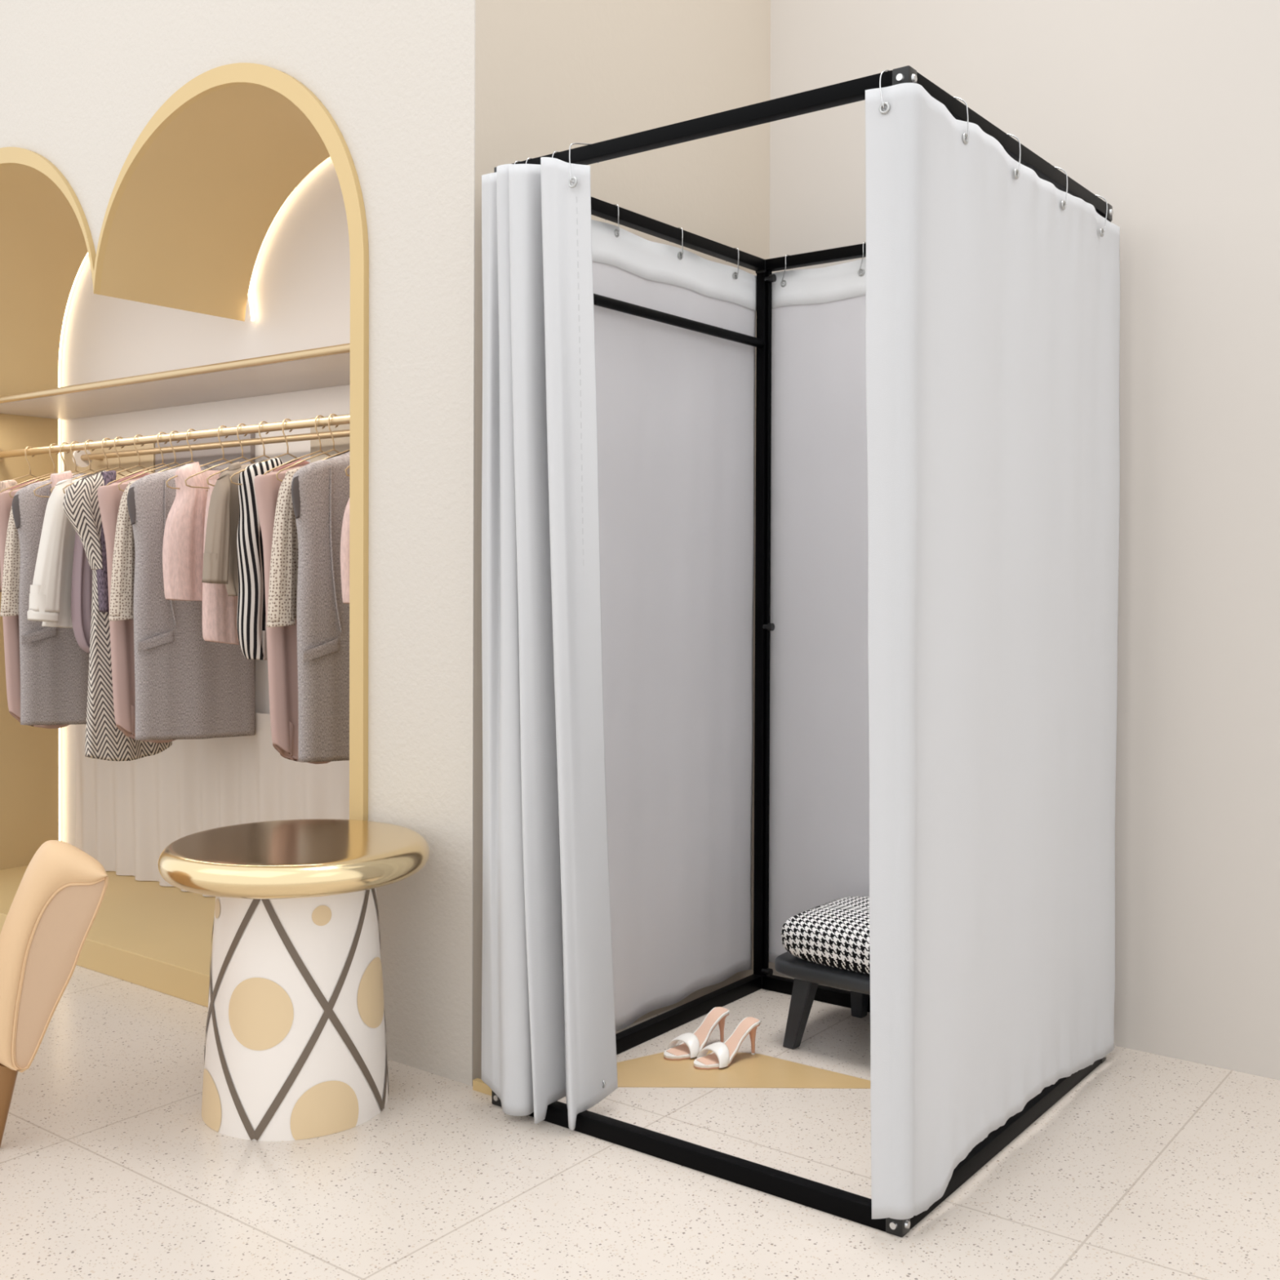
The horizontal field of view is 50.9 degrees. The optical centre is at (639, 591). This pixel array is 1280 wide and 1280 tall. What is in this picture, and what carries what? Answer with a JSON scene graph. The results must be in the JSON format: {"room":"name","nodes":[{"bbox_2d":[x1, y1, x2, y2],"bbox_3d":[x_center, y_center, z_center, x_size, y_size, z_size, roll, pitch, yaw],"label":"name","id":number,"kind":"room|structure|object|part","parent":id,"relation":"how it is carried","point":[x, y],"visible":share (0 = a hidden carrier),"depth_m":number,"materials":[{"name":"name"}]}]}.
{"room":"clothing store","nodes":[
{"label":"clothing store","id":0,"kind":"room"},
{"bbox_2d":[60,156,350,846],"bbox_3d":[-1.244,-0.322,4.324,2.800,2.800,0.050,1,1,37],"label":"wall","id":1,"kind":"structure","parent":0,"point":[300,284],"depth_m":4.30,"materials":[{"name":"white paint"}]},
{"bbox_2d":[64,443,155,479],"bbox_3d":[-1.877,-0.354,4.758,0.564,0.350,0.017,1,1,37],"label":"wall panel","id":2,"kind":"object","parent":1,"relation":"attached to","point":[146,460],"visible":0.02,"depth_m":4.71,"materials":[{"name":"beige wood"}]},
{"bbox_2d":[57,252,254,840],"bbox_3d":[-1.683,-0.186,4.605,1.153,2.339,0.011,1,1,37],"label":"led strip","id":3,"kind":"object","parent":1,"relation":"attached to","point":[251,303],"visible":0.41,"depth_m":4.94,"materials":[{"name":"beige plastic"}]},
{"bbox_2d":[155,433,254,662],"bbox_3d":[-1.438,-0.024,4.430,0.519,1.000,0.017,1,1,37],"label":"wall panel","id":4,"kind":"object","parent":1,"relation":"attached to","point":[202,456],"visible":0.07,"depth_m":4.39,"materials":[{"name":"grey"}]},
{"bbox_2d":[72,429,350,467],"bbox_3d":[-1.370,-0.466,4.314,1.466,0.068,0.113,1,1,37],"label":"rail","id":5,"kind":"object","parent":1,"relation":"attached to","point":[82,460],"visible":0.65,"depth_m":4.28,"materials":[{"name":"gold metal"}]},
{"bbox_2d":[75,712,349,896],"bbox_3d":[-1.248,0.685,4.260,1.990,0.612,0.038,1,1,37],"label":"wall panel","id":6,"kind":"object","parent":1,"relation":"hanging from","point":[128,812],"visible":0.35,"depth_m":4.44,"materials":[{"name":"beige wood"}]},
{"bbox_2d":[248,190,293,288],"bbox_3d":[-0.808,-1.143,3.937,1.110,0.405,0.011,1,1,37],"label":"led strip","id":7,"kind":"object","parent":1,"relation":"attached to","point":[293,190],"visible":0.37,"depth_m":4.23,"materials":[{"name":"beige plastic"}]},
{"bbox_2d":[310,413,350,462],"bbox_3d":[-0.910,-0.322,4.029,0.217,0.410,0.017,1,1,37],"label":"wall panel","id":8,"kind":"object","parent":1,"relation":"attached to","point":[341,444],"visible":0.07,"depth_m":4.04,"materials":[{"name":"beige paint"}]},
{"bbox_2d":[0,0,475,1085],"bbox_3d":[-2.578,-0.584,4.946,5.917,3.300,0.500,1,1,37],"label":"wall","id":9,"kind":"structure","parent":0,"point":[81,81],"depth_m":3.17,"materials":[{"name":"beige paint"}]},
{"bbox_2d":[0,865,215,1007],"bbox_3d":[-1.409,1.038,4.077,2.194,0.085,0.560,1,1,37],"label":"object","id":10,"kind":"structure","parent":9,"relation":"attached to","point":[147,934],"depth_m":3.92,"materials":[{"name":"laminate"}]},
{"bbox_2d":[0,342,350,419],"bbox_3d":[-1.355,-0.632,4.123,2.188,0.024,0.396,1,1,37],"label":"wall shelf","id":11,"kind":"object","parent":9,"relation":"attached to","point":[330,366],"visible":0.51,"depth_m":4.07,"materials":[{"name":"gold"}]},
{"bbox_2d":[0,414,350,461],"bbox_3d":[-1.391,-0.472,4.077,2.190,0.048,0.048,1,1,37],"label":"rail","id":12,"kind":"object","parent":9,"relation":"attached to","point":[339,420],"visible":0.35,"depth_m":4.04,"materials":[{"name":"gold metal"}]},
{"bbox_2d":[0,480,17,591],"bbox_3d":[-2.150,-0.189,4.520,0.057,0.380,0.167,1,1,37],"label":"blouse","id":13,"kind":"object","parent":12,"relation":"hanging from","point":[4,484],"visible":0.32,"depth_m":4.51,"materials":[{"name":"beige fabric"}]},
{"bbox_2d":[11,445,44,480],"bbox_3d":[-2.086,-0.402,4.602,0.004,0.195,0.383,1,1,37],"label":"clothes hanger","id":14,"kind":"object","parent":12,"relation":"hanging from","point":[28,446],"visible":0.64,"depth_m":4.59,"materials":[{"name":"gold metal"}]},
{"bbox_2d":[0,443,59,493],"bbox_3d":[-1.962,-0.400,4.508,0.004,0.195,0.383,1,1,37],"label":"clothes hanger","id":15,"kind":"object","parent":12,"relation":"hanging from","point":[51,445],"visible":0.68,"depth_m":4.49,"materials":[{"name":"gold metal"}]},
{"bbox_2d":[0,479,68,728],"bbox_3d":[-1.994,0.042,4.472,0.072,0.828,0.328,1,1,37],"label":"dress","id":16,"kind":"object","parent":15,"relation":"hanging from","point":[11,624],"visible":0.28,"depth_m":4.38,"materials":[{"name":"fabric"}]},
{"bbox_2d":[8,442,69,497],"bbox_3d":[-1.911,-0.400,4.469,0.004,0.195,0.383,1,1,37],"label":"clothes hanger","id":17,"kind":"object","parent":12,"relation":"hanging from","point":[62,442],"visible":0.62,"depth_m":4.42,"materials":[{"name":"gold metal"}]},
{"bbox_2d":[41,440,82,481],"bbox_3d":[-1.859,-0.399,4.430,0.004,0.195,0.383,1,1,37],"label":"clothes hanger","id":18,"kind":"object","parent":12,"relation":"hanging from","point":[75,470],"visible":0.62,"depth_m":4.42,"materials":[{"name":"gold metal"}]},
{"bbox_2d":[11,473,92,724],"bbox_3d":[-1.858,0.026,4.435,0.082,0.836,0.446,1,1,37],"label":"coat","id":19,"kind":"object","parent":18,"relation":"hanging from","point":[55,668],"visible":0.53,"depth_m":4.31,"materials":[{"name":"grey fabric"}]},
{"bbox_2d":[0,506,20,616],"bbox_3d":[-1.911,-0.143,4.469,0.048,0.440,0.446,1,1,34],"label":"knit top","id":20,"kind":"object","parent":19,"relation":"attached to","point":[11,575],"visible":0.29,"depth_m":4.30,"materials":[{"name":"beige fabric"}]},
{"bbox_2d":[50,470,73,490],"bbox_3d":[-1.825,-0.196,4.336,0.040,0.391,0.154,1,1,37],"label":"blouse","id":21,"kind":"object","parent":18,"relation":"hanging from","point":[56,477],"visible":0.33,"depth_m":4.28,"materials":[{"name":"fabric"}]},
{"bbox_2d":[33,440,116,497],"bbox_3d":[-1.791,-0.398,4.379,0.004,0.195,0.383,1,1,37],"label":"clothes hanger","id":22,"kind":"object","parent":12,"relation":"hanging from","point":[86,441],"visible":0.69,"depth_m":4.36,"materials":[{"name":"gold metal"}]},
{"bbox_2d":[50,437,124,492],"bbox_3d":[-1.711,-0.397,4.319,0.004,0.195,0.383,1,1,37],"label":"clothes hanger","id":23,"kind":"object","parent":12,"relation":"hanging from","point":[105,437],"visible":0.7,"depth_m":4.30,"materials":[{"name":"gold metal"}]},
{"bbox_2d":[26,476,82,628],"bbox_3d":[-1.807,-0.121,4.198,0.104,0.486,0.244,0,1,9],"label":"blouse","id":24,"kind":"object","parent":23,"relation":"hanging from","point":[50,595],"visible":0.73,"depth_m":4.13,"materials":[{"name":"beige fabric"}]},
{"bbox_2d":[62,436,132,493],"bbox_3d":[-1.655,-0.397,4.277,0.004,0.195,0.383,1,1,37],"label":"clothes hanger","id":25,"kind":"object","parent":12,"relation":"hanging from","point":[65,486],"visible":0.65,"depth_m":4.26,"materials":[{"name":"gold metal"}]},
{"bbox_2d":[71,531,92,653],"bbox_3d":[-1.718,-0.079,4.200,0.078,0.564,0.117,1,1,37],"label":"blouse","id":26,"kind":"object","parent":25,"relation":"hanging from","point":[82,572],"visible":0.34,"depth_m":4.16,"materials":[{"name":"grey"}]},
{"bbox_2d":[115,434,155,473],"bbox_3d":[-1.567,-0.396,4.210,0.004,0.195,0.383,1,1,37],"label":"clothes hanger","id":27,"kind":"object","parent":12,"relation":"hanging from","point":[135,436],"visible":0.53,"depth_m":4.20,"materials":[{"name":"gold metal"}]},
{"bbox_2d":[62,470,172,760],"bbox_3d":[-1.613,0.075,4.157,0.100,0.893,0.386,1,1,32],"label":"coat","id":28,"kind":"object","parent":27,"relation":"hanging from","point":[104,740],"visible":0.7,"depth_m":4.09,"materials":[{"name":"multicoloured fabric"}]},
{"bbox_2d":[106,431,171,485],"bbox_3d":[-1.468,-0.394,4.135,0.004,0.195,0.383,1,1,37],"label":"clothes hanger","id":29,"kind":"object","parent":12,"relation":"hanging from","point":[108,483],"visible":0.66,"depth_m":4.12,"materials":[{"name":"gold metal"}]},
{"bbox_2d":[97,471,175,742],"bbox_3d":[-1.499,0.048,4.099,0.072,0.828,0.328,1,1,37],"label":"dress","id":30,"kind":"object","parent":29,"relation":"hanging from","point":[122,632],"visible":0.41,"depth_m":4.01,"materials":[{"name":"fabric"}]},
{"bbox_2d":[117,430,179,491],"bbox_3d":[-1.416,-0.394,4.096,0.004,0.195,0.383,1,1,37],"label":"clothes hanger","id":31,"kind":"object","parent":12,"relation":"hanging from","point":[175,462],"visible":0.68,"depth_m":4.06,"materials":[{"name":"gold metal"}]},
{"bbox_2d":[108,480,136,621],"bbox_3d":[-1.415,-0.137,4.095,0.048,0.440,0.446,1,1,34],"label":"knit top","id":32,"kind":"object","parent":31,"relation":"hanging from","point":[122,593],"visible":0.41,"depth_m":3.93,"materials":[{"name":"beige fabric"}]},
{"bbox_2d":[157,428,196,472],"bbox_3d":[-1.348,-0.393,4.045,0.004,0.195,0.383,1,1,37],"label":"clothes hanger","id":33,"kind":"object","parent":12,"relation":"hanging from","point":[190,428],"visible":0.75,"depth_m":4.03,"materials":[{"name":"gold metal"}]},
{"bbox_2d":[127,463,255,740],"bbox_3d":[-1.347,0.032,4.049,0.082,0.836,0.446,1,1,37],"label":"coat","id":34,"kind":"object","parent":33,"relation":"hanging from","point":[188,686],"visible":0.73,"depth_m":3.96,"materials":[{"name":"grey fabric"}]},
{"bbox_2d":[165,425,232,490],"bbox_3d":[-1.224,-0.392,3.951,0.004,0.195,0.383,1,1,37],"label":"clothes hanger","id":35,"kind":"object","parent":12,"relation":"hanging from","point":[220,427],"visible":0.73,"depth_m":3.94,"materials":[{"name":"gold metal"}]},
{"bbox_2d":[162,461,221,600],"bbox_3d":[-1.282,-0.175,3.882,0.078,0.402,0.207,1,1,37],"label":"coat","id":36,"kind":"object","parent":35,"relation":"hanging from","point":[184,531],"visible":0.73,"depth_m":3.82,"materials":[{"name":"fabric"}]},
{"bbox_2d":[184,423,254,488],"bbox_3d":[-1.152,-0.391,3.897,0.004,0.195,0.383,1,1,37],"label":"clothes hanger","id":37,"kind":"object","parent":12,"relation":"hanging from","point":[239,424],"visible":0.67,"depth_m":3.86,"materials":[{"name":"gold metal"}]},
{"bbox_2d":[202,478,239,644],"bbox_3d":[-1.194,-0.090,3.846,0.068,0.487,0.119,1,1,37],"label":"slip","id":38,"kind":"object","parent":37,"relation":"hanging from","point":[220,610],"visible":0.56,"depth_m":3.81,"materials":[{"name":"fabric"}]},
{"bbox_2d":[206,421,270,486],"bbox_3d":[-1.072,-0.390,3.837,0.004,0.195,0.383,1,1,37],"label":"clothes hanger","id":39,"kind":"object","parent":12,"relation":"hanging from","point":[261,422],"visible":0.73,"depth_m":3.82,"materials":[{"name":"gold metal"}]},
{"bbox_2d":[201,462,252,595],"bbox_3d":[-1.132,-0.176,3.748,0.069,0.376,0.216,0,1,24],"label":"jacket","id":40,"kind":"object","parent":39,"relation":"hanging from","point":[220,555],"visible":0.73,"depth_m":3.68,"materials":[{"name":"fabric"}]},
{"bbox_2d":[230,418,299,484],"bbox_3d":[-0.989,-0.389,3.774,0.004,0.195,0.383,1,1,37],"label":"clothes hanger","id":41,"kind":"object","parent":12,"relation":"hanging from","point":[283,421],"visible":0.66,"depth_m":3.76,"materials":[{"name":"gold metal"}]},
{"bbox_2d":[236,457,283,660],"bbox_3d":[-1.032,-0.090,3.720,0.106,0.566,0.178,1,1,37],"label":"striped shirt","id":42,"kind":"object","parent":41,"relation":"hanging from","point":[251,613],"visible":0.59,"depth_m":3.65,"materials":[{"name":"multicoloured fabric"}]},
{"bbox_2d":[262,415,331,475],"bbox_3d":[-0.877,-0.387,3.689,0.004,0.195,0.383,1,1,37],"label":"clothes hanger","id":43,"kind":"object","parent":12,"relation":"hanging from","point":[323,427],"visible":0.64,"depth_m":3.67,"materials":[{"name":"gold metal"}]},
{"bbox_2d":[254,458,329,764],"bbox_3d":[-0.908,0.055,3.653,0.072,0.828,0.328,1,1,37],"label":"dress","id":44,"kind":"object","parent":43,"relation":"hanging from","point":[282,642],"visible":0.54,"depth_m":3.56,"materials":[{"name":"fabric"}]},
{"bbox_2d":[275,413,340,481],"bbox_3d":[-0.833,-0.387,3.656,0.004,0.195,0.383,1,1,37],"label":"clothes hanger","id":45,"kind":"object","parent":12,"relation":"hanging from","point":[330,415],"visible":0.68,"depth_m":3.63,"materials":[{"name":"gold metal"}]},
{"bbox_2d":[266,466,303,626],"bbox_3d":[-0.833,-0.130,3.656,0.048,0.440,0.446,1,1,34],"label":"knit top","id":46,"kind":"object","parent":45,"relation":"hanging from","point":[283,575],"visible":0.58,"depth_m":3.49,"materials":[{"name":"beige fabric"}]},
{"bbox_2d":[321,448,350,460],"bbox_3d":[-0.761,-0.386,3.602,0.004,0.195,0.383,1,1,37],"label":"clothes hanger","id":47,"kind":"object","parent":12,"relation":"hanging from","point":[349,449],"visible":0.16,"depth_m":3.55,"materials":[{"name":"gold metal"}]},
{"bbox_2d":[291,450,350,762],"bbox_3d":[-0.760,0.039,3.607,0.082,0.836,0.446,1,1,37],"label":"coat","id":48,"kind":"object","parent":47,"relation":"hanging from","point":[320,489],"visible":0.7,"depth_m":3.48,"materials":[{"name":"grey fabric"}]},
{"bbox_2d":[344,465,350,476],"bbox_3d":[-0.617,-0.384,3.494,0.004,0.195,0.383,1,1,37],"label":"clothes hanger","id":49,"kind":"object","parent":12,"relation":"hanging from","point":[348,466],"visible":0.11,"depth_m":3.35,"materials":[{"name":"gold metal"}]},
{"bbox_2d":[340,498,349,604],"bbox_3d":[-0.675,-0.168,3.425,0.078,0.402,0.207,1,1,37],"label":"coat","id":50,"kind":"object","parent":49,"relation":"hanging from","point":[344,542],"visible":0.09,"depth_m":3.34,"materials":[{"name":"fabric"}]},
{"bbox_2d":[0,62,368,820],"bbox_3d":[-1.559,-0.143,3.860,2.290,2.450,0.020,1,1,37],"label":"trim","id":51,"kind":"structure","parent":9,"relation":"attached to","point":[211,81],"depth_m":3.19,"materials":[{"name":"gold metal"}]},
{"bbox_2d":[472,1078,491,1095],"bbox_3d":[-0.334,1.085,2.944,0.074,0.022,0.014,1,1,37],"label":"trim","id":52,"kind":"structure","parent":9,"relation":"attached to","point":[478,1085],"depth_m":2.95,"materials":[{"name":"laminate"}]},
{"bbox_2d":[472,0,770,1079],"bbox_3d":[0.012,-0.558,3.454,0.101,3.300,1.232,1,1,38],"label":"wall","id":53,"kind":"structure","parent":0,"point":[551,76],"depth_m":3.35,"materials":[{"name":"beige paint"}]},
{"bbox_2d":[0,964,1279,1279],"bbox_3d":[-1.740,1.155,1.697,11.200,0.100,6.600,1,1,37],"label":"floor","id":54,"kind":"structure","parent":0,"point":[1152,1166],"depth_m":2.52,"materials":[{"name":"tile"}]},
{"bbox_2d":[0,840,108,1146],"bbox_3d":[-1.715,0.793,2.892,1.370,0.611,0.556,0,1,1],"label":"leather chair","id":55,"kind":"object","parent":54,"relation":"on","point":[56,903],"visible":1,"depth_m":2.62,"materials":[{"name":"beige leather"}]},
{"bbox_3d":[-1.254,1.011,2.646,0.060,0.175,0.041,0,1,-8],"label":"leg","id":56,"kind":"part","parent":55,"relation":"part of","materials":[{"name":"brown metal"}]},
{"bbox_3d":[-1.130,0.744,2.620,0.180,0.374,0.004,0,1,0],"label":"panel","id":57,"kind":"part","parent":55,"relation":"part of","materials":[{"name":"beige leather"}]},
{"bbox_2d":[157,818,429,1141],"bbox_3d":[-0.734,0.812,2.877,0.560,0.567,0.560,0,1,-32],"label":"side table","id":58,"kind":"object","parent":54,"relation":"on","point":[295,1049],"visible":1,"depth_m":2.72,"materials":[{"name":"white ceramic"}]},
{"bbox_2d":[617,1050,871,1088],"bbox_3d":[0.248,1.096,3.100,0.666,0.001,0.245,0,1,0],"label":"rug","id":59,"kind":"object","parent":54,"relation":"on","point":[745,1070],"visible":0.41,"depth_m":3.05,"materials":[{"name":"beige carpet"}]},
{"bbox_2d":[663,1006,729,1060],"bbox_3d":[0.138,1.053,3.203,0.191,0.084,0.083,0,1,-31],"label":"sandal","id":60,"kind":"object","parent":59,"relation":"on","point":[693,1043],"visible":1,"depth_m":3.20,"materials":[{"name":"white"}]},
{"bbox_2d":[693,1017,759,1069],"bbox_3d":[0.206,1.054,3.137,0.182,0.084,0.083,0,1,-25],"label":"sandal","id":61,"kind":"object","parent":59,"relation":"on","point":[723,1054],"visible":1,"depth_m":3.14,"materials":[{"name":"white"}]},
{"bbox_2d":[491,65,1113,1237],"bbox_3d":[0.393,0.098,3.009,0.970,2.001,1.083,1,1,37],"label":"frame","id":62,"kind":"object","parent":54,"relation":"on","point":[844,1204],"visible":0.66,"depth_m":2.91,"materials":[{"name":"black metal"}]},
{"bbox_2d":[480,156,617,1130],"bbox_3d":[-0.216,0.093,2.791,0.309,1.988,0.205,0,1,12],"label":"curtain","id":63,"kind":"object","parent":62,"relation":"hanging from","point":[548,1023],"visible":1,"depth_m":2.76,"materials":[{"name":"white fabric"}]},
{"bbox_2d":[568,142,599,183],"bbox_3d":[-0.111,-0.857,2.695,0.007,0.095,0.094,1,1,37],"label":"curtain hook","id":64,"kind":"object","parent":62,"relation":"hanging from","point":[573,143],"visible":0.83,"depth_m":2.66,"materials":[{"name":"silver metal"}]},
{"bbox_2d":[604,204,619,233],"bbox_3d":[-0.054,-0.880,3.172,0.042,0.058,0.044,1,1,37],"label":"curtain hook","id":65,"kind":"object","parent":62,"relation":"hanging from","point":[613,204],"visible":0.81,"depth_m":3.15,"materials":[{"name":"silver metal"}]},
{"bbox_2d":[591,219,756,1030],"bbox_3d":[0.009,0.093,3.310,0.021,1.929,1.015,1,1,37],"label":"curtain","id":66,"kind":"object","parent":62,"relation":"hanging from","point":[676,405],"visible":0.62,"depth_m":3.42,"materials":[{"name":"grey fabric"}]},
{"bbox_2d":[669,227,683,256],"bbox_3d":[0.103,-0.881,3.381,0.042,0.061,0.048,1,1,37],"label":"curtain hook","id":67,"kind":"object","parent":62,"relation":"hanging from","point":[678,228],"visible":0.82,"depth_m":3.35,"materials":[{"name":"silver metal"}]},
{"bbox_3d":[0.025,-0.891,3.278,0.030,0.030,1.012,1,1,37],"label":"rail","id":68,"kind":"part","parent":62,"relation":"part of","materials":[{"name":"black metal"}]},
{"bbox_3d":[0.018,1.076,3.299,0.030,0.036,1.012,1,1,37],"label":"rail","id":69,"kind":"part","parent":62,"relation":"part of","materials":[{"name":"black metal"}]},
{"bbox_3d":[0.082,-0.883,2.583,0.899,0.030,0.030,1,1,37],"label":"rail","id":70,"kind":"part","parent":62,"relation":"part of","materials":[{"name":"black metal"}]},
{"bbox_3d":[0.075,1.084,2.604,0.899,0.036,0.030,1,1,37],"label":"rail","id":71,"kind":"part","parent":62,"relation":"part of","materials":[{"name":"black metal"}]},
{"bbox_2d":[725,248,738,275],"bbox_3d":[0.258,-0.880,3.586,0.042,0.065,0.047,1,1,37],"label":"curtain hook","id":72,"kind":"object","parent":62,"relation":"hanging from","point":[735,248],"visible":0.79,"depth_m":3.56,"materials":[{"name":"silver metal"}]},
{"bbox_3d":[0.335,0.091,3.705,0.028,1.998,0.028,1,1,37],"label":"post","id":73,"kind":"part","parent":62,"relation":"part of","materials":[{"name":"black metal"}]},
{"bbox_3d":[0.347,1.039,3.680,0.028,0.020,0.021,1,1,37],"label":"knob","id":74,"kind":"part","parent":62,"relation":"part of","materials":[{"name":"black plastic"}]},
{"bbox_3d":[0.350,0.095,3.670,0.028,0.020,0.021,1,1,37],"label":"knob","id":75,"kind":"part","parent":62,"relation":"part of","materials":[{"name":"black plastic"}]},
{"bbox_3d":[0.354,-0.853,3.659,0.028,0.020,0.021,1,1,37],"label":"knob","id":76,"kind":"part","parent":62,"relation":"part of","materials":[{"name":"black plastic"}]},
{"bbox_2d":[782,254,789,284],"bbox_3d":[0.393,-0.877,3.653,0.032,0.072,0.042,1,1,37],"label":"curtain hook","id":77,"kind":"object","parent":62,"relation":"hanging from","point":[786,255],"visible":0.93,"depth_m":3.64,"materials":[{"name":"silver metal"}]},
{"bbox_3d":[0.710,-0.890,3.414,0.899,0.030,0.030,1,1,37],"label":"rail","id":78,"kind":"part","parent":62,"relation":"part of","materials":[{"name":"black metal"}]},
{"bbox_3d":[0.703,1.077,3.436,0.899,0.036,0.030,1,1,37],"label":"rail","id":79,"kind":"part","parent":62,"relation":"part of","materials":[{"name":"black metal"}]},
{"bbox_2d":[768,258,870,963],"bbox_3d":[0.712,0.083,3.447,0.949,1.913,0.017,1,1,37],"label":"curtain","id":80,"kind":"object","parent":62,"relation":"hanging from","point":[820,848],"visible":0.27,"depth_m":3.62,"materials":[{"name":"grey fabric"}]},
{"bbox_2d":[859,241,866,272],"bbox_3d":[0.581,-0.874,3.511,0.028,0.073,0.042,1,1,37],"label":"curtain hook","id":81,"kind":"object","parent":62,"relation":"hanging from","point":[864,242],"visible":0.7,"depth_m":3.49,"materials":[{"name":"silver metal"}]},
{"bbox_2d":[879,69,889,109],"bbox_3d":[0.428,-0.861,2.309,0.009,0.076,0.061,1,1,37],"label":"curtain hook","id":82,"kind":"object","parent":62,"relation":"hanging from","point":[882,72],"visible":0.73,"depth_m":2.29,"materials":[{"name":"silver metal"}]},
{"bbox_2d":[954,97,968,139],"bbox_3d":[0.570,-0.859,2.443,0.059,0.082,0.006,1,1,37],"label":"curtain hook","id":83,"kind":"object","parent":62,"relation":"hanging from","point":[966,138],"visible":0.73,"depth_m":2.43,"materials":[{"name":"silver metal"}]},
{"bbox_2d":[866,83,1120,1219],"bbox_3d":[0.780,0.107,2.710,0.085,1.947,1.107,1,1,41],"label":"curtain","id":84,"kind":"object","parent":62,"relation":"hanging from","point":[993,302],"visible":1,"depth_m":2.51,"materials":[{"name":"white fabric"}]},
{"bbox_3d":[0.760,1.085,2.740,0.030,0.036,1.012,1,1,37],"label":"rail","id":85,"kind":"part","parent":62,"relation":"part of","materials":[{"name":"black metal"}]},
{"bbox_3d":[0.767,-0.882,2.719,0.030,0.030,1.012,1,1,37],"label":"rail","id":86,"kind":"part","parent":62,"relation":"part of","materials":[{"name":"black metal"}]},
{"bbox_2d":[1007,133,1020,174],"bbox_3d":[0.719,-0.858,2.641,0.059,0.086,0.008,1,1,37],"label":"curtain hook","id":87,"kind":"object","parent":62,"relation":"hanging from","point":[1007,134],"visible":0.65,"depth_m":2.62,"materials":[{"name":"silver metal"}]},
{"bbox_2d":[1054,166,1067,205],"bbox_3d":[0.878,-0.858,2.851,0.059,0.089,0.010,1,1,37],"label":"curtain hook","id":88,"kind":"object","parent":62,"relation":"hanging from","point":[1055,166],"visible":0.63,"depth_m":2.84,"materials":[{"name":"silver metal"}]},
{"bbox_2d":[1096,195,1107,233],"bbox_3d":[1.030,-0.857,3.053,0.059,0.095,0.024,1,1,37],"label":"curtain hook","id":89,"kind":"object","parent":62,"relation":"hanging from","point":[1096,195],"visible":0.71,"depth_m":3.04,"materials":[{"name":"silver metal"}]},
{"bbox_2d":[774,896,871,1048],"bbox_3d":[0.639,0.936,3.227,0.572,0.322,0.376,1,1,37],"label":"bench","id":90,"kind":"object","parent":54,"relation":"on","point":[828,944],"visible":0.44,"depth_m":3.19,"materials":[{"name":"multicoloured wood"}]},
{"bbox_3d":[0.391,1.007,3.238,0.074,0.178,0.059,1,1,37],"label":"leg","id":91,"kind":"part","parent":90,"relation":"part of","materials":[{"name":"grey wood"}]},
{"bbox_3d":[0.634,0.907,3.230,0.560,0.046,0.370,1,1,37],"label":"seat frame","id":92,"kind":"part","parent":90,"relation":"part of","materials":[{"name":"grey wood"}]},
{"bbox_2d":[781,896,871,974],"bbox_3d":[0.644,0.835,3.222,0.560,0.120,0.376,1,1,37],"label":"cushion","id":93,"kind":"object","parent":90,"relation":"on","point":[833,937],"depth_m":3.18,"materials":[{"name":"multicoloured fabric"}]},
{"bbox_3d":[0.568,1.005,3.455,0.052,0.178,0.054,1,1,37],"label":"leg","id":94,"kind":"part","parent":90,"relation":"part of","materials":[{"name":"grey wood"}]},
{"bbox_2d":[768,0,1279,1079],"bbox_3d":[2.441,-0.537,2.332,5.320,3.300,0.100,1,1,37],"label":"wall","id":95,"kind":"structure","parent":0,"point":[1166,112],"depth_m":3.17,"materials":[{"name":"beige paint"}]}
]}

